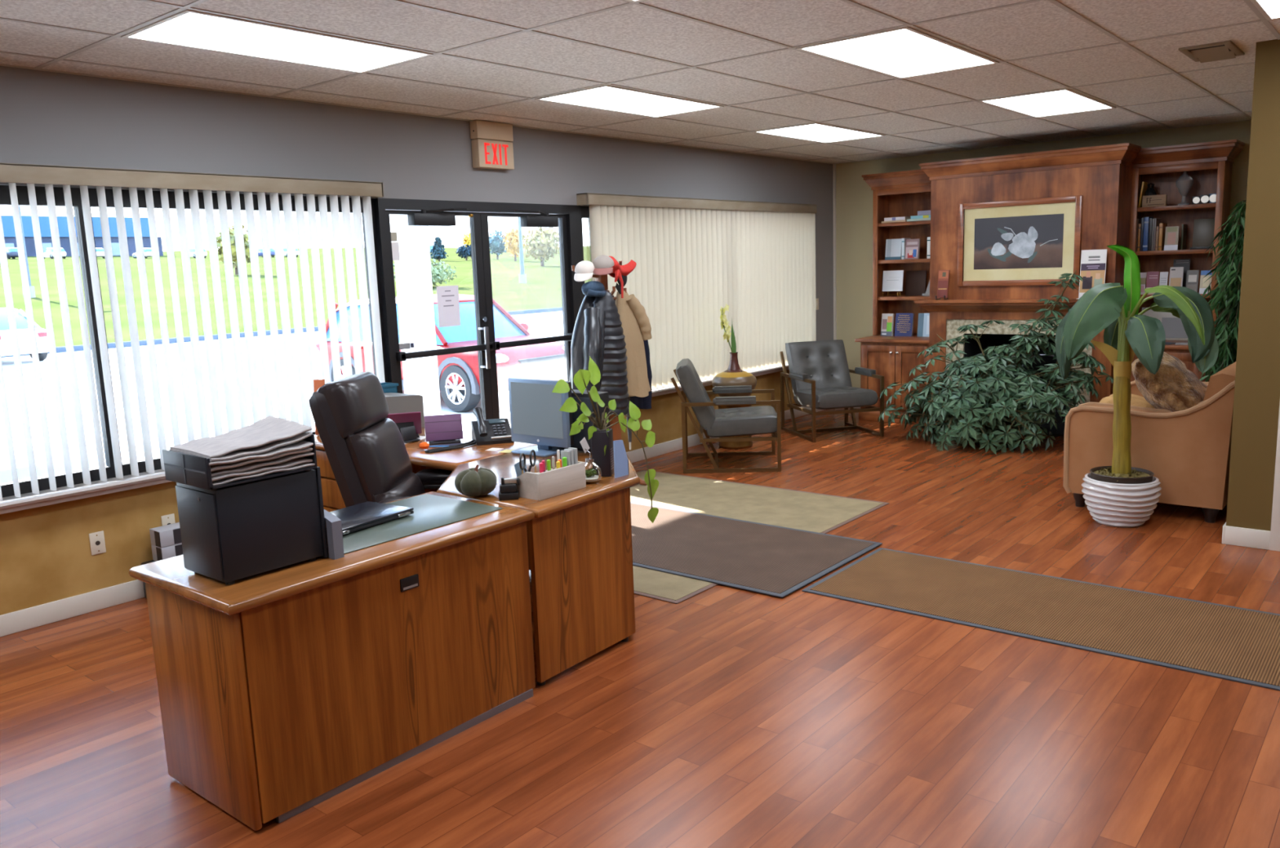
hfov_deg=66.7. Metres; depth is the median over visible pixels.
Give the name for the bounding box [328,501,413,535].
laptop
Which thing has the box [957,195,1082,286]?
framed print
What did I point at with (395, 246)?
sticker
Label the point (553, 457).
pen
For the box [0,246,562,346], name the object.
lawn
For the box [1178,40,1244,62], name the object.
ceiling vent
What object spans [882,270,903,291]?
plaque
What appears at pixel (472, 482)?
pumpkin
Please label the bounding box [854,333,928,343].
countertop
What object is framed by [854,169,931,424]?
bookcase
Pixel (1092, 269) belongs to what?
print
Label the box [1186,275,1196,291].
print
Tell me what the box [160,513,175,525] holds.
wall outlet
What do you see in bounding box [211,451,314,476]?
newspaper
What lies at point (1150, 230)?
book
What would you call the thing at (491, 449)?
sticky note
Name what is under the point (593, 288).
hat
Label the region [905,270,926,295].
frame
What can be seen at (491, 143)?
exit sign
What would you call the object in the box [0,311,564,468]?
parking lot
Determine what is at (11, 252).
car
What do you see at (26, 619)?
baseboard
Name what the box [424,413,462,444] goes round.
tablet
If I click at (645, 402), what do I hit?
coat
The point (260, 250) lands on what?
car
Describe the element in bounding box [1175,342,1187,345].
leaflet
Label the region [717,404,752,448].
side table
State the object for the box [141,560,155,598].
cable tray
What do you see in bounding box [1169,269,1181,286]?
print
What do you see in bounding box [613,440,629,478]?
card stand
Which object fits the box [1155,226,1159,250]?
book
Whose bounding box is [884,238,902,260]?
book
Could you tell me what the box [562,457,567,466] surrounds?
marker
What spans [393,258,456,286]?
bush
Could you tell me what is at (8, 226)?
warehouse
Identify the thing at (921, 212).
book
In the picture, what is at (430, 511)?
desk mat
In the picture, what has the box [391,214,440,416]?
porch post
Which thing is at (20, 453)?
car
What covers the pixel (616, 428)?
coat rack
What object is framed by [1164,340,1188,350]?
countertop
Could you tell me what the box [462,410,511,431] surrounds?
sidewalk
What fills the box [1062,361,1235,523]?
armchair
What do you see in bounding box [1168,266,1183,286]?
leaflet
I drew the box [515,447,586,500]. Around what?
desk organizer
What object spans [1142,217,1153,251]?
book
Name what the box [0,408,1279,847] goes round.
floor
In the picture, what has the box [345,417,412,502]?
cushion
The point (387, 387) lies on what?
bin
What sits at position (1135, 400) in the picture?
throw pillow
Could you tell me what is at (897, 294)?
easel
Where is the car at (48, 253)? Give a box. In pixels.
[43,247,66,258]
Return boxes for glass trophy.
[922,280,929,296]
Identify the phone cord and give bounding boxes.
[424,439,475,453]
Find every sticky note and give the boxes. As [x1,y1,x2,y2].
[485,448,503,451]
[498,449,515,453]
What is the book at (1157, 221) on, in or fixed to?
on the bookcase at (1210, 164)
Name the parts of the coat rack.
post, red apron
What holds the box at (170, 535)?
on the box at (159, 553)
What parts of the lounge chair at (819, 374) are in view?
rail, frame, backrest, seat frame, seat, rail, frame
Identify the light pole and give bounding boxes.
[18,205,35,297]
[517,217,526,283]
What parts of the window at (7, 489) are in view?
pane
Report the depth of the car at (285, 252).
169.28 m
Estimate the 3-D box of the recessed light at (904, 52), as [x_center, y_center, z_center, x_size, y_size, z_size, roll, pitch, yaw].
[1.371,-1.921,5.067,0.582,0.008,1.191,5,12,39]
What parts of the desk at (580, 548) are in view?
panel, panel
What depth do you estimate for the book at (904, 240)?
10.05 m
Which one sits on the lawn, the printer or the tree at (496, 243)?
the tree at (496, 243)
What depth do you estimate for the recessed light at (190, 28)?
4.29 m
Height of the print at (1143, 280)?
0.126 m
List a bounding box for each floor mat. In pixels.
[630,470,889,604]
[630,502,882,597]
[801,547,1279,690]
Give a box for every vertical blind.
[0,162,385,501]
[576,192,817,389]
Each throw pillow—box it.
[1099,394,1154,408]
[1131,351,1207,412]
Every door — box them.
[385,208,493,420]
[480,209,573,418]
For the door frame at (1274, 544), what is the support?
attached to the wall at (1263, 193)
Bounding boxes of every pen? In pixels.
[418,441,448,449]
[541,460,545,471]
[551,456,555,469]
[556,449,559,460]
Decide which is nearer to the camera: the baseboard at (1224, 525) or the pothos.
the pothos
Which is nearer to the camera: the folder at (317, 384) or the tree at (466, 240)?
the folder at (317, 384)
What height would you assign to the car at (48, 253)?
1.630 m
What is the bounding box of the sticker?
[391,231,399,261]
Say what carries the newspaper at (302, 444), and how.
on the newspaper at (216, 467)
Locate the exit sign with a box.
[469,120,514,170]
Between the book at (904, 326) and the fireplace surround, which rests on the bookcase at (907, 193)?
the book at (904, 326)
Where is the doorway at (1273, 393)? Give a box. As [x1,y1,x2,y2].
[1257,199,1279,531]
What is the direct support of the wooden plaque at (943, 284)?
on the stand
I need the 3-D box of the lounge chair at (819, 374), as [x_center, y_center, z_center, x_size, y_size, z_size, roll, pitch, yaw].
[1.832,-0.349,9.423,0.750,0.875,0.868,-4,9,-13]
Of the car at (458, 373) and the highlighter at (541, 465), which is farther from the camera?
the car at (458, 373)
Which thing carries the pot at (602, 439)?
on the desk at (580, 548)
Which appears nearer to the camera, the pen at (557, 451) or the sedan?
the pen at (557, 451)
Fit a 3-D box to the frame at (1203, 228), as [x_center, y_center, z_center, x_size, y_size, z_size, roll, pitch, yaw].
[4.888,-1.645,8.413,0.200,0.260,0.076,5,12,39]
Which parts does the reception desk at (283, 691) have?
panel, panel, kick rail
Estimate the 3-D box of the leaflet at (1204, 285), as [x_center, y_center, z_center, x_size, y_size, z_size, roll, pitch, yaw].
[4.871,-1.221,8.363,0.090,0.199,0.037,5,12,39]
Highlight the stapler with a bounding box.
[498,476,519,500]
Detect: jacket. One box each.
[568,295,601,391]
[592,290,629,414]
[615,290,651,397]
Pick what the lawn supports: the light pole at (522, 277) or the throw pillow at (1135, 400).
the light pole at (522, 277)
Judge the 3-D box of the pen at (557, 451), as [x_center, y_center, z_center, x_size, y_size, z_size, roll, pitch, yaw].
[-0.336,0.186,4.037,0.011,0.161,0.012,5,12,39]
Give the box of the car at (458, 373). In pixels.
[315,294,565,412]
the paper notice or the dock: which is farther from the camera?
the paper notice
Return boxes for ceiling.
[0,0,1279,163]
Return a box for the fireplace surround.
[913,142,1141,436]
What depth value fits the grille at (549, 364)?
13.87 m
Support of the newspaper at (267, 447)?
on the newspaper at (302, 444)
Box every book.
[880,313,894,336]
[881,220,906,222]
[884,216,910,221]
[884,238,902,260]
[894,313,914,336]
[901,238,910,259]
[904,239,920,259]
[906,217,930,222]
[910,214,930,218]
[917,210,930,215]
[917,313,929,337]
[926,236,930,258]
[1135,218,1141,251]
[1137,182,1147,207]
[1137,223,1141,251]
[1140,217,1143,251]
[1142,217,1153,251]
[1147,217,1156,251]
[1151,218,1155,250]
[1153,218,1160,250]
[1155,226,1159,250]
[1158,223,1167,250]
[1164,226,1179,250]
[1180,224,1186,249]
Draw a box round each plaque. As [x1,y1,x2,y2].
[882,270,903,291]
[936,270,950,297]
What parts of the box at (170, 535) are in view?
dark panel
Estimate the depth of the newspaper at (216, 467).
2.96 m
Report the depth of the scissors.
3.95 m
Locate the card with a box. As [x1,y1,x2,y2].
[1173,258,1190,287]
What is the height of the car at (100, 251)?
1.630 m
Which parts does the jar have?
glass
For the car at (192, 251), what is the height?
1.630 m
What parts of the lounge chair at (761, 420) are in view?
rail, backrest, rail, frame, frame, seat frame, seat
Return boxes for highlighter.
[539,462,543,473]
[546,459,551,471]
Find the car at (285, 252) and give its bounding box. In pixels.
[283,248,298,257]
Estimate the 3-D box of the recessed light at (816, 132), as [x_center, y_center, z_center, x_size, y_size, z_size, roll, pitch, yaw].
[1.504,-2.412,8.072,0.582,0.008,1.191,5,12,39]
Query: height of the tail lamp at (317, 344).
0.120 m
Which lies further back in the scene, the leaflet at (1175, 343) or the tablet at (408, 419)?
the leaflet at (1175, 343)
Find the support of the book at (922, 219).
on the bookcase at (907, 193)
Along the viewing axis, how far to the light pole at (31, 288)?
51.51 m
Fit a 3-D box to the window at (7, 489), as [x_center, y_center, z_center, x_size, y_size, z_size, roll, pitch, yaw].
[-2.816,-0.456,5.035,0.055,1.491,3.510,5,12,39]
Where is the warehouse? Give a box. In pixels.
[1,215,163,256]
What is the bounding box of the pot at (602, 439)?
[591,428,614,476]
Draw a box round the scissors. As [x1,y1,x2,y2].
[519,449,536,472]
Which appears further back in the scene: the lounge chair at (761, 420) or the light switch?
the light switch
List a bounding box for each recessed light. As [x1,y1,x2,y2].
[120,9,433,73]
[534,84,724,117]
[626,0,644,2]
[752,123,884,142]
[795,26,999,79]
[978,88,1115,117]
[1250,0,1279,20]
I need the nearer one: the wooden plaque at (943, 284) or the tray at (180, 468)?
the tray at (180, 468)
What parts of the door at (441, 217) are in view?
closer arm, pane, pull handle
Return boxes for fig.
[1193,200,1246,382]
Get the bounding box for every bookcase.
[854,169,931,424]
[1128,139,1244,382]
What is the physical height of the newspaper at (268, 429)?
0.062 m
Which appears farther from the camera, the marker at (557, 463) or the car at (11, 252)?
the car at (11, 252)
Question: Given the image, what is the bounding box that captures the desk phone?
[471,407,514,445]
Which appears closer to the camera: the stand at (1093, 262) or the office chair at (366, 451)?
the office chair at (366, 451)
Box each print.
[905,241,918,258]
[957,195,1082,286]
[1079,256,1105,293]
[1140,277,1146,292]
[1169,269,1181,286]
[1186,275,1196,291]
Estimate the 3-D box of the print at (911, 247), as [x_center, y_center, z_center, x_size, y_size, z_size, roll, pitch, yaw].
[2.795,-1.789,9.991,0.130,0.165,0.021,5,12,39]
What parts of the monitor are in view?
casing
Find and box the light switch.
[815,297,818,310]
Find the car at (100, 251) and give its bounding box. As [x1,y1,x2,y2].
[95,248,105,258]
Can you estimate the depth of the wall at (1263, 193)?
5.23 m
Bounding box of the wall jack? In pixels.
[88,530,106,555]
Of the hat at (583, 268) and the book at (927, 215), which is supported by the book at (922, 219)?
the book at (927, 215)
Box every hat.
[573,260,595,281]
[581,280,606,297]
[592,255,613,275]
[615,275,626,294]
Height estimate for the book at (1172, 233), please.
0.207 m
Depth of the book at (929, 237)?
9.87 m
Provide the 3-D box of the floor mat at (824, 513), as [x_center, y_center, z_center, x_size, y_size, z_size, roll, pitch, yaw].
[0.110,0.638,6.437,2.170,0.006,2.410,5,12,39]
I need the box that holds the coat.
[609,292,652,408]
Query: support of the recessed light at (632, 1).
in the ceiling
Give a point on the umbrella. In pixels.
(629, 432)
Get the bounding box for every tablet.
[386,411,422,437]
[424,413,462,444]
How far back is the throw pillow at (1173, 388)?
6.08 m
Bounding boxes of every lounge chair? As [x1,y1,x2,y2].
[671,358,781,473]
[779,339,884,442]
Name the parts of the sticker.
panel, panel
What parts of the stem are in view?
stem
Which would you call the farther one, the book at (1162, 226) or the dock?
the book at (1162, 226)
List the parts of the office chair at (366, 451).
armrest, armrest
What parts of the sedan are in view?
number plate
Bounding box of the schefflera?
[877,271,1113,454]
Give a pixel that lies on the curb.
(110, 345)
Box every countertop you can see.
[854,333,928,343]
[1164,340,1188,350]
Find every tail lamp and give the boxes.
[0,332,47,340]
[315,342,319,350]
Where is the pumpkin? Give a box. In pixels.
[454,464,497,496]
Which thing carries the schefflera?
on the floor
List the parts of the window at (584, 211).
pane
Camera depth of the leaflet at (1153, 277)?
8.62 m
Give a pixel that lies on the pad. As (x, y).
(421, 437)
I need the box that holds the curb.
[0,306,562,357]
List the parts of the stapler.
plate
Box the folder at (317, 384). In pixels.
[313,379,324,435]
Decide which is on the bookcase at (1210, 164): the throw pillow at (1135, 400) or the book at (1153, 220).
the book at (1153, 220)
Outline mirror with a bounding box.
[520,323,528,330]
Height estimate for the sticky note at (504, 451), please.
0.001 m
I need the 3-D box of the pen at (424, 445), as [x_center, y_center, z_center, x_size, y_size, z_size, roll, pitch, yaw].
[-1.081,0.111,5.102,0.152,0.040,0.055,-4,9,-9]
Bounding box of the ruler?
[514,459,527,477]
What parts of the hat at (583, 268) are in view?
crown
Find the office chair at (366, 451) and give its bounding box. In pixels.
[309,372,453,507]
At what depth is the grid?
5.15 m
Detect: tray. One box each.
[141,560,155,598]
[162,434,317,490]
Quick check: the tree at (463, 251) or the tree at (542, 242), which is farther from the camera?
the tree at (463, 251)
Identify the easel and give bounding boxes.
[882,291,900,296]
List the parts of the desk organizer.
plastic strip, plastic strip, plastic strip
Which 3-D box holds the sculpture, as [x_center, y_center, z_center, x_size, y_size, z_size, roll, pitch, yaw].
[4.530,-2.031,8.627,0.110,0.215,0.110,5,12,39]
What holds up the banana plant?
on the floor
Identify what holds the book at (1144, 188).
on the bookcase at (1210, 164)
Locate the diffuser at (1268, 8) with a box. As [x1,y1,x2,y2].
[1257,0,1279,17]
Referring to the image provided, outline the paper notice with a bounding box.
[436,285,460,327]
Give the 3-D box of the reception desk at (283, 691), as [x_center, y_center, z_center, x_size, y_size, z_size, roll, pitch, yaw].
[-1.019,0.771,3.524,0.660,0.755,1.265,5,12,39]
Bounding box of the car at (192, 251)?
[189,248,207,257]
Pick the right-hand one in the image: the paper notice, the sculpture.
the sculpture
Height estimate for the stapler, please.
0.088 m
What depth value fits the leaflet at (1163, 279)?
8.57 m
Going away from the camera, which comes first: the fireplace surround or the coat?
the coat
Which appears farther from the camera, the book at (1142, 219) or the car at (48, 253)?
the car at (48, 253)
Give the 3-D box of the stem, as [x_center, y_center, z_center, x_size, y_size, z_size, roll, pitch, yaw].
[0.783,-0.824,8.743,0.074,0.525,0.207,5,12,39]
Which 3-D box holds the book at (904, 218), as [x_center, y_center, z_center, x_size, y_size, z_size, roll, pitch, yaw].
[2.683,-2.129,10.095,0.230,0.034,0.183,5,12,39]
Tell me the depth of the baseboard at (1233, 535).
5.41 m
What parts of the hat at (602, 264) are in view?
crown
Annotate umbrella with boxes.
[626,396,631,449]
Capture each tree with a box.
[215,224,250,275]
[430,236,448,261]
[455,244,471,260]
[462,232,471,258]
[488,229,506,259]
[502,226,525,261]
[517,226,559,266]
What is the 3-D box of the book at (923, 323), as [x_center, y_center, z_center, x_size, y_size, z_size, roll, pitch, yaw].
[2.967,-1.014,9.955,0.240,0.242,0.059,5,12,39]
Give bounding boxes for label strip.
[399,342,413,350]
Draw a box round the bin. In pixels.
[380,382,398,392]
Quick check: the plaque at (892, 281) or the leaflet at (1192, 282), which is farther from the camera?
the plaque at (892, 281)
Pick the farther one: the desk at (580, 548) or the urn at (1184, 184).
the urn at (1184, 184)
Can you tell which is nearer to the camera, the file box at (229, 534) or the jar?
the file box at (229, 534)
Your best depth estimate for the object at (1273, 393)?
5.27 m
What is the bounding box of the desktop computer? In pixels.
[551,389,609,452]
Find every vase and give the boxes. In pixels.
[711,351,756,396]
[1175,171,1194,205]
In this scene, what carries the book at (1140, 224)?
on the bookcase at (1210, 164)
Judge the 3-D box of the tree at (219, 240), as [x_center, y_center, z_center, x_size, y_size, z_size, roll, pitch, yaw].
[-33.418,-14.246,80.007,3.836,4.491,3.876,5,12,39]
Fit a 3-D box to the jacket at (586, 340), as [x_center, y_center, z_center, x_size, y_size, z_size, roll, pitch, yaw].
[-0.385,-0.550,6.934,0.274,0.774,0.444,0,9,12]
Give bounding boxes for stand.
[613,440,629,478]
[1075,248,1106,299]
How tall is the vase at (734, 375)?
0.434 m
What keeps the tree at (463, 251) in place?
on the lawn
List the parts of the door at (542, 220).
closer arm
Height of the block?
0.100 m
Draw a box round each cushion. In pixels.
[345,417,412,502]
[373,472,425,502]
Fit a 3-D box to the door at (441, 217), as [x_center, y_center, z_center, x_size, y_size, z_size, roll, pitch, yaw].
[-1.325,-0.430,6.722,0.184,2.093,0.830,5,12,39]
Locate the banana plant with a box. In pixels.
[1055,244,1218,527]
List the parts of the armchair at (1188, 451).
leg, arm, leg, backrest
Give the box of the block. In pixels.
[1142,194,1167,207]
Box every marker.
[555,461,559,468]
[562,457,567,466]
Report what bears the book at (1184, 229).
on the bookcase at (1210, 164)
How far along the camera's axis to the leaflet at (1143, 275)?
8.67 m
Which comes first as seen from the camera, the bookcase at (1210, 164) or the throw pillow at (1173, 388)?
the throw pillow at (1173, 388)
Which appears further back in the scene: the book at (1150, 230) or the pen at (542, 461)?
the book at (1150, 230)
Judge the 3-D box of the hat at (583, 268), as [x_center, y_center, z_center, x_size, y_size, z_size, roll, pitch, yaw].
[-0.403,-1.093,6.942,0.150,0.146,0.247,0,9,11]
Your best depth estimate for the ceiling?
4.97 m
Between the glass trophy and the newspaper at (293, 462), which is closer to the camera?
the newspaper at (293, 462)
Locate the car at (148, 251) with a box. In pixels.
[132,248,152,258]
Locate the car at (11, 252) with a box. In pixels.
[5,247,18,258]
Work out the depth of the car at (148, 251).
150.12 m
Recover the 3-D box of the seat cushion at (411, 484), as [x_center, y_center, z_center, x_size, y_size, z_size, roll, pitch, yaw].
[-1.154,0.391,4.642,0.215,0.245,0.500,-2,9,3]
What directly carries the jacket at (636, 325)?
hanging from the coat rack
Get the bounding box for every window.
[0,185,387,497]
[580,205,591,296]
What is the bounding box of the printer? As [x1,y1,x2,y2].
[319,392,425,437]
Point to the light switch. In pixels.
(816, 300)
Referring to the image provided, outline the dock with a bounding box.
[400,426,420,443]
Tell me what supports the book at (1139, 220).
on the bookcase at (1210, 164)
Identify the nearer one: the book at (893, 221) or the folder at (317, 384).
the folder at (317, 384)
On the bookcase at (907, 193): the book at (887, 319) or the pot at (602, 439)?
the book at (887, 319)
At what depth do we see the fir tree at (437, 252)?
142.93 m
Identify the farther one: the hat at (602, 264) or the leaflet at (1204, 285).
the leaflet at (1204, 285)
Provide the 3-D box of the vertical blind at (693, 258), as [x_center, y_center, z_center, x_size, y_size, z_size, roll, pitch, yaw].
[0.713,-1.256,9.060,0.112,1.625,3.592,5,12,39]
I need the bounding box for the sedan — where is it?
[0,307,48,360]
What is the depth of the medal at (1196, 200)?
8.30 m
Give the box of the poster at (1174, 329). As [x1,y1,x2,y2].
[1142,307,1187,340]
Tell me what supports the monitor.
on the desk at (580, 548)
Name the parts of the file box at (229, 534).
door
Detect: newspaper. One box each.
[168,431,312,461]
[169,416,311,458]
[208,440,313,465]
[210,447,312,471]
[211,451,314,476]
[211,457,312,481]
[212,462,315,486]
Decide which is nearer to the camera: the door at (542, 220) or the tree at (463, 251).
the door at (542, 220)
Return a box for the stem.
[720,303,736,352]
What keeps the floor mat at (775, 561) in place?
on the floor mat at (824, 513)
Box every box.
[149,522,182,547]
[151,542,182,561]
[175,466,328,584]
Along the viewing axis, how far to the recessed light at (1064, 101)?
6.87 m
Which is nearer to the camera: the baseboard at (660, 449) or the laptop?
the laptop
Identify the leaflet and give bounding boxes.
[1140,272,1146,294]
[1146,271,1159,294]
[1159,271,1168,285]
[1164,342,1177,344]
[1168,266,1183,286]
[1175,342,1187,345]
[1186,270,1199,292]
[1199,270,1212,293]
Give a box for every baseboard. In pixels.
[0,579,144,636]
[626,406,823,462]
[1222,522,1226,543]
[1224,525,1270,550]
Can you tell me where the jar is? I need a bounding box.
[579,437,601,484]
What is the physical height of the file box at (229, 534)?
0.308 m
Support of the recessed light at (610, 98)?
in the ceiling
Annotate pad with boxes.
[404,435,426,444]
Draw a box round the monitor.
[507,377,573,457]
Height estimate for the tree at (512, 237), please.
5.253 m
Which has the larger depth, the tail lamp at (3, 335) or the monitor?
the tail lamp at (3, 335)
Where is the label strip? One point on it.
(406, 345)
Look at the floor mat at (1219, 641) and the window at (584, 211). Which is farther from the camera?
the window at (584, 211)
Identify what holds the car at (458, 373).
on the parking lot
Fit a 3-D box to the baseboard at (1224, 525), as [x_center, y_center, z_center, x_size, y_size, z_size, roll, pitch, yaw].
[4.479,0.354,6.905,0.014,0.105,3.736,5,12,39]
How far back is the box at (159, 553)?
5.18 m
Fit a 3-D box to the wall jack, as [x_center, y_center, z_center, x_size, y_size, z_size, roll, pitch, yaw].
[-2.814,0.618,5.043,0.008,0.116,0.072,5,12,39]
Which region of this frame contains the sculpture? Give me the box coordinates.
[1144,182,1156,195]
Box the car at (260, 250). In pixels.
[257,248,275,257]
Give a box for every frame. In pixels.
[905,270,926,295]
[1190,218,1214,249]
[1269,403,1279,551]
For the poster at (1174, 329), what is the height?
0.289 m
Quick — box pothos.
[551,355,658,523]
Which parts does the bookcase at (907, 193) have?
frame, door, panel, crown, shelf, shelf, rail, shelf, panel, door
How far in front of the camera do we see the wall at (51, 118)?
5.77 m
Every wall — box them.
[0,66,836,615]
[835,120,1251,387]
[1226,39,1279,529]
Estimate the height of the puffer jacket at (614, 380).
0.894 m
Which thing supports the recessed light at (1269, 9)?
in the ceiling
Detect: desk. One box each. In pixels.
[128,491,535,831]
[436,450,639,685]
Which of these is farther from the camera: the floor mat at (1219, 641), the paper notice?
the paper notice
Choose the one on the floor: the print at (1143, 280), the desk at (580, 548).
the desk at (580, 548)
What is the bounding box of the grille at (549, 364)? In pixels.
[518,354,564,375]
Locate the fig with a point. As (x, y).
(1230, 277)
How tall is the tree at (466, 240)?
4.936 m
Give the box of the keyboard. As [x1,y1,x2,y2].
[431,442,462,446]
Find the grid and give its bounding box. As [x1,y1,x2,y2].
[0,0,1279,164]
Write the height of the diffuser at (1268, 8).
0.005 m
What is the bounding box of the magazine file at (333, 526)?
[324,509,344,559]
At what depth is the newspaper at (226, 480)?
2.98 m
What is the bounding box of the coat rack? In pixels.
[571,256,646,485]
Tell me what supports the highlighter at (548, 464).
in the desk organizer
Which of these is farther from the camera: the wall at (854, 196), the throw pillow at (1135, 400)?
the wall at (854, 196)
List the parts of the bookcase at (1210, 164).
door, panel, shelf, shelf, shelf, frame, panel, rail, door, crown, panel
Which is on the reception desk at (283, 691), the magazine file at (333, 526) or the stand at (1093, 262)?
the magazine file at (333, 526)
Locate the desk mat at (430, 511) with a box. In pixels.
[342,493,502,554]
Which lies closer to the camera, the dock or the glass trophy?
the dock
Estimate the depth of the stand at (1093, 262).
8.38 m

